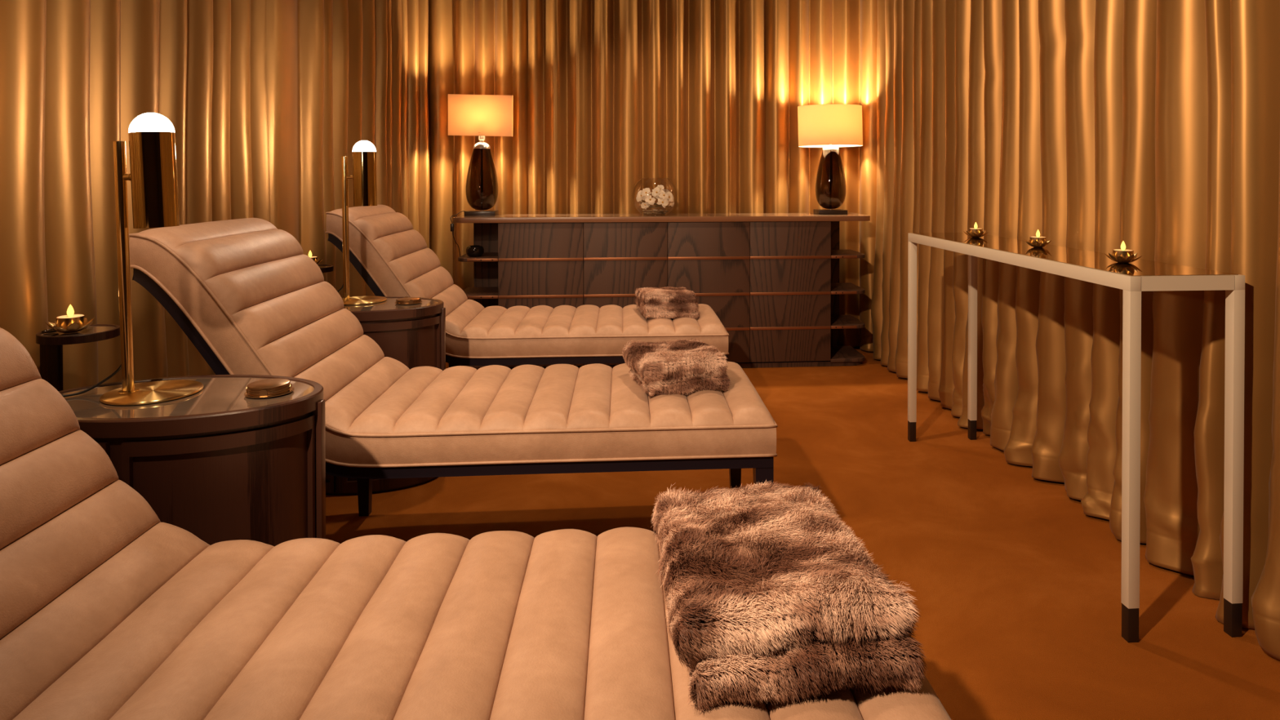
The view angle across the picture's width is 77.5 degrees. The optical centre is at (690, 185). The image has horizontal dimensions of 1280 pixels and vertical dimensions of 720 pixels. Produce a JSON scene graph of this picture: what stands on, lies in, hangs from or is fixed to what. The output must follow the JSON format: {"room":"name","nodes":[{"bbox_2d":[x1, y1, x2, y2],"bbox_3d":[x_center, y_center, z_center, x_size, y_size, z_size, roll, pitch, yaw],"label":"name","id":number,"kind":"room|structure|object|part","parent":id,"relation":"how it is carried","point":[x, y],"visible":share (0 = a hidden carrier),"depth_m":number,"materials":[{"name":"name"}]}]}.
{"room":"spa","nodes":[
{"label":"spa","id":0,"kind":"room"},
{"bbox_2d":[325,346,1279,719],"bbox_3d":[-0.283,1.158,2.146,4.400,0.060,7.100,0,1,-5],"label":"floor","id":1,"kind":"structure","parent":0,"point":[1017,589],"depth_m":2.55,"materials":[{"name":"orange carpet"}]},
{"bbox_2d":[35,324,119,391],"bbox_3d":[-1.537,0.747,2.002,0.168,0.765,0.168,0,1,-5],"label":"stand","id":2,"kind":"object","parent":1,"relation":"on","point":[51,344],"visible":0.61,"depth_m":1.95,"materials":[{"name":"brown wood"}]},
{"bbox_3d":[-1.595,0.747,1.975,0.024,0.729,0.020,0,1,-5],"label":"leg","id":3,"kind":"part","parent":2,"relation":"part of","materials":[{"name":"brown wood"}]},
{"bbox_2d":[41,328,56,333],"bbox_3d":[-1.591,0.362,1.975,0.034,0.004,0.034,0,1,-5],"label":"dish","id":4,"kind":"object","parent":2,"relation":"on","point":[49,331],"visible":0.79,"depth_m":1.97,"materials":[{"name":"black"}]},
{"bbox_3d":[-1.563,0.747,1.960,0.024,0.729,0.020,0,1,-5],"label":"leg","id":5,"kind":"part","parent":2,"relation":"part of","materials":[{"name":"brown wood"}]},
{"bbox_2d":[44,314,95,333],"bbox_3d":[-1.542,0.346,1.977,0.098,0.039,0.098,0,1,-35],"label":"candle holder","id":6,"kind":"object","parent":2,"relation":"on","point":[72,325],"visible":0.97,"depth_m":1.95,"materials":[{"name":"gold metal"}]},
{"bbox_2d":[56,304,84,318],"bbox_3d":[-1.542,0.324,1.977,0.054,0.057,0.054,0,1,3],"label":"tea light","id":7,"kind":"object","parent":6,"relation":"in","point":[70,311],"visible":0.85,"depth_m":1.97,"materials":[{"name":"beige wax"}]},
{"bbox_2d":[55,314,85,333],"bbox_3d":[-1.542,0.346,1.977,0.059,0.039,0.059,0,1,-35],"label":"cup","id":8,"kind":"object","parent":6,"relation":"on","point":[62,325],"depth_m":1.95,"materials":[{"name":"metal"}]},
{"bbox_2d":[58,374,325,546],"bbox_3d":[-1.140,0.799,1.771,0.624,0.665,0.372,0,1,-5],"label":"side table","id":9,"kind":"object","parent":1,"relation":"on","point":[216,463],"visible":0.38,"depth_m":1.66,"materials":[{"name":"brown wood"}]},
{"bbox_3d":[-1.310,0.817,1.640,0.305,0.607,0.057,0,1,27],"label":"door","id":10,"kind":"part","parent":9,"relation":"part of","materials":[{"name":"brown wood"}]},
{"bbox_2d":[62,112,203,405],"bbox_3d":[-1.276,0.153,1.775,0.333,0.629,0.193,0,1,-5],"label":"brass table lamp","id":11,"kind":"object","parent":9,"relation":"on","point":[153,176],"visible":0.98,"depth_m":1.76,"materials":[{"name":"brown metal"}]},
{"bbox_3d":[-1.359,0.429,1.754,0.190,0.076,0.043,0,1,-27],"label":"cord","id":12,"kind":"part","parent":11,"relation":"part of","materials":[{"name":"black plastic"}]},
{"bbox_3d":[-1.252,-0.018,1.776,0.032,0.018,0.018,0,1,-5],"label":"arm","id":13,"kind":"part","parent":11,"relation":"part of","materials":[{"name":"gold metal"}]},
{"bbox_3d":[-0.974,0.817,1.663,0.351,0.607,0.067,0,1,-32],"label":"door","id":14,"kind":"part","parent":9,"relation":"part of","materials":[{"name":"brown wood"}]},
{"bbox_2d":[244,383,293,398],"bbox_3d":[-0.948,0.457,1.788,0.100,0.018,0.100,0,1,-5],"label":"holder","id":15,"kind":"object","parent":9,"relation":"on","point":[263,393],"visible":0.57,"depth_m":1.75,"materials":[{"name":"brown metal"}]},
{"bbox_2d":[247,389,289,396],"bbox_3d":[-0.948,0.463,1.788,0.085,0.003,0.085,0,1,-5],"label":"coaster","id":16,"kind":"object","parent":15,"relation":"in","point":[288,389],"visible":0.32,"depth_m":1.76,"materials":[{"name":"brown metal"}]},
{"bbox_2d":[247,387,289,395],"bbox_3d":[-0.948,0.459,1.788,0.085,0.003,0.085,0,1,-5],"label":"coaster","id":17,"kind":"object","parent":16,"relation":"on","point":[289,388],"visible":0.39,"depth_m":1.75,"materials":[{"name":"brown metal"}]},
{"bbox_2d":[247,386,289,393],"bbox_3d":[-0.948,0.456,1.788,0.085,0.003,0.085,0,1,-5],"label":"coaster","id":18,"kind":"object","parent":17,"relation":"on","point":[288,387],"visible":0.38,"depth_m":1.76,"materials":[{"name":"brown metal"}]},
{"bbox_2d":[247,384,289,391],"bbox_3d":[-0.949,0.453,1.788,0.085,0.003,0.085,0,1,-5],"label":"coaster","id":19,"kind":"object","parent":18,"relation":"on","point":[289,384],"visible":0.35,"depth_m":1.76,"materials":[{"name":"brown metal"}]},
{"bbox_2d":[247,382,289,391],"bbox_3d":[-0.949,0.450,1.788,0.085,0.003,0.085,0,1,-5],"label":"coaster","id":20,"kind":"object","parent":19,"relation":"on","point":[289,383],"visible":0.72,"depth_m":1.75,"materials":[{"name":"brown metal"}]},
{"bbox_2d":[247,378,289,389],"bbox_3d":[-0.948,0.446,1.788,0.085,0.003,0.085,0,1,-5],"label":"coaster","id":21,"kind":"object","parent":20,"relation":"on","point":[268,383],"visible":1,"depth_m":1.78,"materials":[{"name":"brown leather"}]},
{"bbox_3d":[-0.839,0.809,1.796,0.021,0.645,0.026,0,1,-5],"label":"corner post","id":22,"kind":"part","parent":9,"relation":"part of","materials":[{"name":"brown wood"}]},
{"bbox_2d":[317,264,333,272],"bbox_3d":[-1.622,0.732,3.412,0.168,0.765,0.168,0,1,-5],"label":"stand","id":23,"kind":"object","parent":1,"relation":"on","point":[324,268],"visible":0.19,"depth_m":3.40,"materials":[{"name":"brown wood"}]},
{"bbox_2d":[311,256,323,264],"bbox_3d":[-1.644,0.330,3.436,0.098,0.039,0.098,0,1,15],"label":"candle holder","id":24,"kind":"object","parent":23,"relation":"on","point":[314,259],"visible":0.2,"depth_m":3.43,"materials":[{"name":"gold metal"}]},
{"bbox_2d":[308,250,316,257],"bbox_3d":[-1.644,0.309,3.436,0.054,0.057,0.054,0,1,36],"label":"tea light","id":25,"kind":"object","parent":24,"relation":"in","point":[309,252],"visible":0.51,"depth_m":3.43,"materials":[{"name":"beige wax"}]},
{"bbox_2d":[311,256,317,262],"bbox_3d":[-1.644,0.330,3.436,0.059,0.039,0.059,0,1,15],"label":"cup","id":26,"kind":"object","parent":24,"relation":"on","point":[315,259],"depth_m":3.43,"materials":[{"name":"metal"}]},
{"bbox_2d":[325,296,445,494],"bbox_3d":[-1.259,0.786,3.042,0.624,0.665,0.372,0,1,-5],"label":"side table","id":27,"kind":"object","parent":1,"relation":"on","point":[414,335],"visible":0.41,"depth_m":2.94,"materials":[{"name":"brown wood"}]},
{"bbox_3d":[-1.429,0.804,2.912,0.305,0.607,0.057,0,1,27],"label":"door","id":28,"kind":"part","parent":27,"relation":"part of","materials":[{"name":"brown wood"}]},
{"bbox_2d":[337,140,386,305],"bbox_3d":[-1.326,0.139,3.086,0.274,0.628,0.193,0,1,-33],"label":"brass table lamp","id":29,"kind":"object","parent":27,"relation":"on","point":[364,176],"visible":0.91,"depth_m":3.08,"materials":[{"name":"brown metal"}]},
{"bbox_3d":[-1.329,-0.032,3.103,0.032,0.018,0.018,0,1,-5],"label":"arm","id":30,"kind":"part","parent":29,"relation":"part of","materials":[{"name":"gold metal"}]},
{"bbox_2d":[395,296,422,304],"bbox_3d":[-1.087,0.444,3.065,0.100,0.018,0.100,0,1,-22],"label":"holder","id":31,"kind":"object","parent":27,"relation":"on","point":[411,301],"visible":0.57,"depth_m":3.03,"materials":[{"name":"brown metal"}]},
{"bbox_2d":[395,300,422,304],"bbox_3d":[-1.087,0.451,3.065,0.100,0.003,0.100,0,1,-22],"label":"tray","id":32,"kind":"object","parent":31,"relation":"on","point":[411,302],"depth_m":3.03,"materials":[{"name":"brown metal"}]},
{"bbox_3d":[-1.088,0.449,3.066,0.085,0.003,0.085,0,1,-5],"label":"coaster","id":33,"kind":"object","parent":31,"relation":"in","visible":0},
{"bbox_3d":[-1.088,0.446,3.065,0.085,0.003,0.085,0,1,-5],"label":"coaster","id":34,"kind":"object","parent":33,"relation":"on","visible":0},
{"bbox_3d":[-1.087,0.443,3.066,0.085,0.003,0.085,0,1,-5],"label":"coaster","id":35,"kind":"object","parent":34,"relation":"on","visible":0},
{"bbox_2d":[396,297,420,301],"bbox_3d":[-1.087,0.439,3.065,0.085,0.003,0.085,0,1,-5],"label":"coaster","id":36,"kind":"object","parent":35,"relation":"on","point":[406,299],"visible":1,"depth_m":3.06,"materials":[{"name":"brown metal"}]},
{"bbox_3d":[-0.958,0.795,3.068,0.021,0.645,0.026,0,1,-5],"label":"corner post","id":37,"kind":"part","parent":27,"relation":"part of","materials":[{"name":"brown wood"}]},
{"bbox_2d":[128,217,777,516],"bbox_3d":[-0.634,0.616,2.451,1.702,1.016,0.652,0,1,-5],"label":"daybed","id":38,"kind":"object","parent":1,"relation":"on","point":[246,293],"visible":0.89,"depth_m":2.19,"materials":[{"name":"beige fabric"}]},
{"bbox_3d":[-1.109,0.947,2.704,0.050,0.349,0.050,0,1,-5],"label":"leg","id":39,"kind":"part","parent":38,"relation":"part of","materials":[{"name":"black paint"}]},
{"bbox_3d":[-0.636,0.496,2.450,1.684,0.572,0.632,0,1,-5],"label":"frame","id":40,"kind":"part","parent":38,"relation":"part of","materials":[{"name":"black paint"}]},
{"bbox_2d":[622,337,732,399],"bbox_3d":[-0.050,0.570,2.513,0.303,0.142,0.312,0,1,-17],"label":"fur throw","id":41,"kind":"object","parent":38,"relation":"on","point":[678,366],"visible":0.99,"depth_m":2.40,"materials":[{"name":"brown fur"}]},
{"bbox_3d":[0.154,0.946,2.812,0.050,0.349,0.050,0,1,-5],"label":"leg","id":42,"kind":"part","parent":38,"relation":"part of","materials":[{"name":"black paint"}]},
{"bbox_3d":[0.204,0.952,2.237,0.050,0.349,0.050,0,1,-5],"label":"leg","id":43,"kind":"part","parent":38,"relation":"part of","materials":[{"name":"black paint"}]},
{"bbox_2d":[0,327,951,719],"bbox_3d":[-0.535,0.630,1.153,1.702,1.016,0.652,0,1,-5],"label":"daybed","id":44,"kind":"object","parent":1,"relation":"on","point":[109,610],"visible":0.71,"depth_m":1.14,"materials":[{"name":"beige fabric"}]},
{"bbox_2d":[651,480,928,714],"bbox_3d":[0.111,0.582,1.190,0.333,0.157,0.458,0,1,-8],"label":"fur throw","id":45,"kind":"object","parent":44,"relation":"on","point":[769,593],"visible":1,"depth_m":1.02,"materials":[{"name":"brown fur"}]},
{"bbox_2d":[325,204,728,367],"bbox_3d":[-0.707,0.603,3.720,1.702,1.016,0.652,0,1,-5],"label":"daybed","id":46,"kind":"object","parent":1,"relation":"on","point":[393,258],"visible":0.81,"depth_m":3.44,"materials":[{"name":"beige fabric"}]},
{"bbox_3d":[-1.182,0.934,3.973,0.050,0.349,0.050,0,1,-5],"label":"leg","id":47,"kind":"part","parent":46,"relation":"part of","materials":[{"name":"black paint"}]},
{"bbox_2d":[634,286,701,319],"bbox_3d":[-0.110,0.554,3.762,0.286,0.151,0.286,0,1,-13],"label":"fur throw","id":48,"kind":"object","parent":46,"relation":"on","point":[668,302],"visible":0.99,"depth_m":3.66,"materials":[{"name":"brown fur"}]},
{"bbox_2d":[453,213,870,369],"bbox_3d":[-0.159,0.641,4.911,2.502,0.914,0.400,0,1,-5],"label":"sideboard","id":49,"kind":"object","parent":1,"relation":"on","point":[771,280],"visible":0.76,"depth_m":4.75,"materials":[{"name":"brown wood"}]},
{"bbox_2d":[459,364,485,369],"bbox_3d":[-1.260,1.064,4.817,0.241,0.020,0.368,0,1,-5],"label":"shelf","id":50,"kind":"object","parent":49,"relation":"attached to","point":[477,367],"depth_m":4.64,"materials":[{"name":"brown wood"}]},
{"bbox_2d":[466,244,484,257],"bbox_3d":[-1.284,0.393,4.732,0.104,0.064,0.104,0,1,-5],"label":"bowl","id":51,"kind":"object","parent":49,"relation":"on","point":[476,251],"visible":1,"depth_m":4.69,"materials":[{"name":"black ceramic"}]},
{"bbox_2d":[457,252,497,262],"bbox_3d":[-1.260,0.434,4.811,0.241,0.020,0.368,0,1,-5],"label":"shelf","id":52,"kind":"object","parent":49,"relation":"attached to","point":[486,256],"depth_m":4.64,"materials":[{"name":"brown wood"}]},
{"bbox_2d":[448,93,513,256],"bbox_3d":[-1.292,-0.047,4.882,0.378,1.025,0.236,0,1,-23],"label":"table lamp","id":53,"kind":"object","parent":49,"relation":"on","point":[482,116],"visible":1,"depth_m":4.84,"materials":[{"name":"black"}]},
{"bbox_2d":[450,223,453,231],"bbox_3d":[-1.415,0.250,4.718,0.019,0.048,0.020,0,1,-5],"label":"switch","id":54,"kind":"object","parent":53,"relation":"attached to","point":[451,224],"depth_m":4.71,"materials":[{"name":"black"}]},
{"bbox_3d":[-1.404,0.313,4.815,0.034,0.308,0.215,0,1,5],"label":"cord","id":55,"kind":"part","parent":53,"relation":"part of","materials":[{"name":"black plastic"}]},
{"bbox_3d":[-1.283,-0.430,4.909,0.388,0.250,0.143,1,4,-2],"label":"lamp shade","id":56,"kind":"part","parent":53,"relation":"part of","materials":[{"name":"beige fabric"}]},
{"bbox_3d":[-1.285,-0.054,4.893,0.196,0.416,0.196,0,1,-5],"label":"glass","id":57,"kind":"part","parent":53,"relation":"part of","materials":[{"name":"brown glass"}]},
{"bbox_2d":[463,286,497,296],"bbox_3d":[-1.260,0.651,4.813,0.241,0.020,0.368,0,1,-5],"label":"shelf","id":58,"kind":"object","parent":49,"relation":"attached to","point":[475,291],"depth_m":4.78,"materials":[{"name":"brown wood"}]},
{"bbox_3d":[-1.259,0.638,5.008,0.206,0.843,0.020,0,1,-5],"label":"panel","id":59,"kind":"part","parent":49,"relation":"part of","materials":[{"name":"brown wood"}]},
{"bbox_3d":[-0.878,0.643,4.669,0.493,0.841,0.020,0,1,-5],"label":"door","id":60,"kind":"part","parent":49,"relation":"part of","materials":[{"name":"brown wood"}]},
{"bbox_3d":[-0.384,0.642,4.711,0.494,0.841,0.020,0,1,-5],"label":"door","id":61,"kind":"part","parent":49,"relation":"part of","materials":[{"name":"brown wood"}]},
{"bbox_3d":[0.108,0.642,4.754,0.491,0.841,0.020,0,1,-5],"label":"door","id":62,"kind":"part","parent":49,"relation":"part of","materials":[{"name":"brown wood"}]},
{"bbox_3d":[0.601,0.641,4.796,0.493,0.841,0.020,0,1,-5],"label":"door","id":63,"kind":"part","parent":49,"relation":"part of","materials":[{"name":"brown wood"}]},
{"bbox_2d":[797,103,862,214],"bbox_3d":[0.892,-0.164,5.083,0.419,0.692,0.239,0,1,-7],"label":"table lamp","id":64,"kind":"object","parent":49,"relation":"on","point":[829,127],"visible":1,"depth_m":5.00,"materials":[{"name":"black"}]},
{"bbox_3d":[0.892,-0.377,5.080,0.416,0.255,0.230,-1,-1,-6],"label":"lamp shade","id":65,"kind":"part","parent":64,"relation":"part of","materials":[{"name":"beige fabric"}]},
{"bbox_3d":[0.894,-0.056,5.080,0.196,0.416,0.196,0,1,-5],"label":"glass","id":66,"kind":"part","parent":64,"relation":"part of","materials":[{"name":"brown glass"}]},
{"bbox_3d":[0.893,0.636,5.192,0.155,0.843,0.020,0,1,-5],"label":"panel","id":67,"kind":"part","parent":49,"relation":"part of","materials":[{"name":"brown wood"}]},
{"bbox_2d":[829,346,865,362],"bbox_3d":[0.947,1.062,5.006,0.230,0.020,0.368,0,1,-5],"label":"shelf","id":68,"kind":"object","parent":49,"relation":"attached to","point":[837,353],"depth_m":4.91,"materials":[{"name":"brown wood"}]},
{"bbox_2d":[831,314,865,328],"bbox_3d":[0.947,0.858,5.004,0.230,0.020,0.368,0,1,-5],"label":"shelf","id":69,"kind":"object","parent":49,"relation":"attached to","point":[847,321],"depth_m":4.90,"materials":[{"name":"brown wood"}]},
{"bbox_2d":[831,282,865,294],"bbox_3d":[0.947,0.649,5.002,0.230,0.020,0.368,0,1,-5],"label":"shelf","id":70,"kind":"object","parent":49,"relation":"attached to","point":[837,288],"depth_m":4.88,"materials":[{"name":"brown wood"}]},
{"bbox_2d":[831,249,865,258],"bbox_3d":[0.947,0.432,5.000,0.230,0.020,0.368,0,1,-5],"label":"shelf","id":71,"kind":"object","parent":49,"relation":"attached to","point":[835,254],"depth_m":4.87,"materials":[{"name":"brown wood"}]},
{"bbox_3d":[-0.221,0.071,4.880,0.276,0.234,0.276,0,1,-5],"label":"glass bowl","id":72,"kind":"object","parent":49,"relation":"on","visible":0},
{"bbox_2d":[635,184,674,209],"bbox_3d":[-0.217,0.073,4.869,0.235,0.151,0.180,0,1,-5],"label":"orchid spray","id":73,"kind":"object","parent":72,"relation":"in","point":[664,197],"visible":1,"depth_m":4.80,"materials":[{"name":"white plant"}]},
{"bbox_3d":[-0.221,0.109,4.880,0.174,0.048,0.154,0,1,-5],"label":"stem","id":74,"kind":"part","parent":73,"relation":"part of","materials":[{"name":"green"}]},
{"bbox_2d":[907,232,1244,642],"bbox_3d":[1.164,0.668,2.729,0.301,0.907,1.525,0,1,-5],"label":"console table","id":75,"kind":"object","parent":1,"relation":"on","point":[1134,277],"visible":0.95,"depth_m":1.99,"materials":[{"name":"beige paint"}]},
{"bbox_3d":[0.965,0.637,3.462,0.029,0.784,0.029,0,1,-5],"label":"leg","id":76,"kind":"part","parent":75,"relation":"part of","materials":[{"name":"beige paint"}]},
{"bbox_3d":[1.236,0.636,3.486,0.029,0.784,0.029,0,1,-5],"label":"leg","id":77,"kind":"part","parent":75,"relation":"part of","materials":[{"name":"beige paint"}]},
{"bbox_2d":[964,228,988,237],"bbox_3d":[1.146,0.192,3.197,0.087,0.035,0.087,0,1,-5],"label":"candle holder","id":78,"kind":"object","parent":75,"relation":"on","point":[972,233],"visible":1,"depth_m":3.17,"materials":[{"name":"gold metal"}]},
{"bbox_2d":[968,228,982,234],"bbox_3d":[1.146,0.192,3.197,0.052,0.035,0.052,0,1,-5],"label":"cup","id":79,"kind":"object","parent":78,"relation":"on","point":[971,231],"depth_m":3.17,"materials":[{"name":"metal"}]},
{"bbox_2d":[971,222,981,229],"bbox_3d":[1.146,0.173,3.197,0.049,0.051,0.049,0,1,-5],"label":"tea light","id":80,"kind":"object","parent":78,"relation":"in","point":[975,224],"visible":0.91,"depth_m":3.19,"materials":[{"name":"beige wax"}]},
{"bbox_2d":[1024,236,1051,247],"bbox_3d":[1.200,0.197,2.747,0.087,0.035,0.087,-1,1,-45],"label":"candle holder","id":81,"kind":"object","parent":75,"relation":"on","point":[1033,242],"visible":1,"depth_m":2.72,"materials":[{"name":"gold metal"}]},
{"bbox_2d":[1031,229,1044,237],"bbox_3d":[1.200,0.178,2.747,0.049,0.051,0.049,0,1,28],"label":"tea light","id":82,"kind":"object","parent":81,"relation":"in","point":[1037,233],"visible":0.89,"depth_m":2.74,"materials":[{"name":"beige wax"}]},
{"bbox_2d":[1029,236,1046,244],"bbox_3d":[1.200,0.197,2.747,0.052,0.035,0.052,1,1,45],"label":"cup","id":83,"kind":"object","parent":81,"relation":"on","point":[1032,240],"depth_m":2.72,"materials":[{"name":"metal"}]},
{"bbox_2d":[911,232,1238,275],"bbox_3d":[1.164,0.216,2.724,0.281,0.001,1.505,0,1,-5],"label":"table top","id":84,"kind":"object","parent":75,"relation":"on","point":[1078,260],"depth_m":2.42,"materials":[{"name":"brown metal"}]},
{"bbox_3d":[1.164,0.234,2.724,0.301,0.036,1.525,0,1,-5],"label":"frame","id":85,"kind":"part","parent":75,"relation":"part of","materials":[{"name":"beige paint"}]},
{"bbox_2d":[1105,249,1142,262],"bbox_3d":[1.228,0.202,2.257,0.087,0.035,0.087,0,1,5],"label":"candle holder","id":86,"kind":"object","parent":75,"relation":"on","point":[1119,256],"visible":1,"depth_m":2.23,"materials":[{"name":"gold metal"}]},
{"bbox_2d":[1114,240,1132,250],"bbox_3d":[1.228,0.183,2.257,0.049,0.051,0.049,0,1,-29],"label":"tea light","id":87,"kind":"object","parent":86,"relation":"in","point":[1122,245],"visible":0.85,"depth_m":2.25,"materials":[{"name":"beige wax"}]},
{"bbox_2d":[1112,249,1133,262],"bbox_3d":[1.228,0.202,2.257,0.052,0.035,0.052,0,1,5],"label":"cup","id":88,"kind":"object","parent":86,"relation":"on","point":[1119,256],"depth_m":2.23,"materials":[{"name":"metal"}]},
{"bbox_3d":[1.093,0.652,1.972,0.029,0.784,0.029,0,1,-5],"label":"leg","id":89,"kind":"part","parent":75,"relation":"part of","materials":[{"name":"beige paint"}]},
{"bbox_3d":[1.364,0.652,1.995,0.029,0.784,0.029,0,1,-5],"label":"leg","id":90,"kind":"part","parent":75,"relation":"part of","materials":[{"name":"beige paint"}]},
{"bbox_3d":[-0.283,-1.452,2.119,4.400,0.060,7.100,0,1,-5],"label":"ceiling","id":91,"kind":"structure","parent":0,"visible":0},
{"bbox_2d":[0,0,270,390],"bbox_3d":[-1.696,-0.125,1.978,0.156,2.492,3.044,0,1,-2],"label":"curtain","id":92,"kind":"object","parent":91,"relation":"hanging from","point":[75,75],"visible":0.33,"depth_m":2.31,"materials":[{"name":"gold fabric"}]},
{"bbox_2d":[265,0,429,297],"bbox_3d":[-1.703,-0.147,4.116,0.212,2.491,1.783,0,1,6],"label":"curtain","id":93,"kind":"object","parent":91,"relation":"hanging from","point":[340,74],"visible":0.42,"depth_m":3.96,"materials":[{"name":"gold fabric"}]},
{"bbox_2d":[427,0,765,300],"bbox_3d":[-0.603,-0.159,5.153,2.222,2.491,0.128,0,1,-5],"label":"curtain","id":94,"kind":"object","parent":91,"relation":"hanging from","point":[614,100],"visible":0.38,"depth_m":5.16,"materials":[{"name":"gold fabric"}]},
{"bbox_2d":[764,0,877,351],"bbox_3d":[0.928,-0.159,5.247,0.868,2.492,0.240,0,1,14],"label":"curtain","id":95,"kind":"object","parent":91,"relation":"hanging from","point":[818,51],"visible":0.39,"depth_m":5.27,"materials":[{"name":"gold fabric"}]},
{"bbox_2d":[871,0,955,408],"bbox_3d":[1.229,-0.152,4.450,0.120,2.490,1.202,0,1,-5],"label":"curtain","id":96,"kind":"object","parent":91,"relation":"hanging from","point":[916,117],"visible":0.88,"depth_m":4.36,"materials":[{"name":"gold fabric"}]},
{"bbox_2d":[951,0,1207,575],"bbox_3d":[1.342,-0.136,3.044,0.155,2.491,1.622,0,1,-5],"label":"curtain","id":97,"kind":"object","parent":91,"relation":"hanging from","point":[1082,124],"visible":0.83,"depth_m":2.78,"materials":[{"name":"gold fabric"}]},
{"bbox_2d":[1191,0,1279,661],"bbox_3d":[1.452,-0.116,1.485,0.178,2.499,1.512,0,1,-4],"label":"curtain","id":98,"kind":"object","parent":91,"relation":"hanging from","point":[1242,37],"visible":0.8,"depth_m":2.02,"materials":[{"name":"gold fabric"}]}
]}

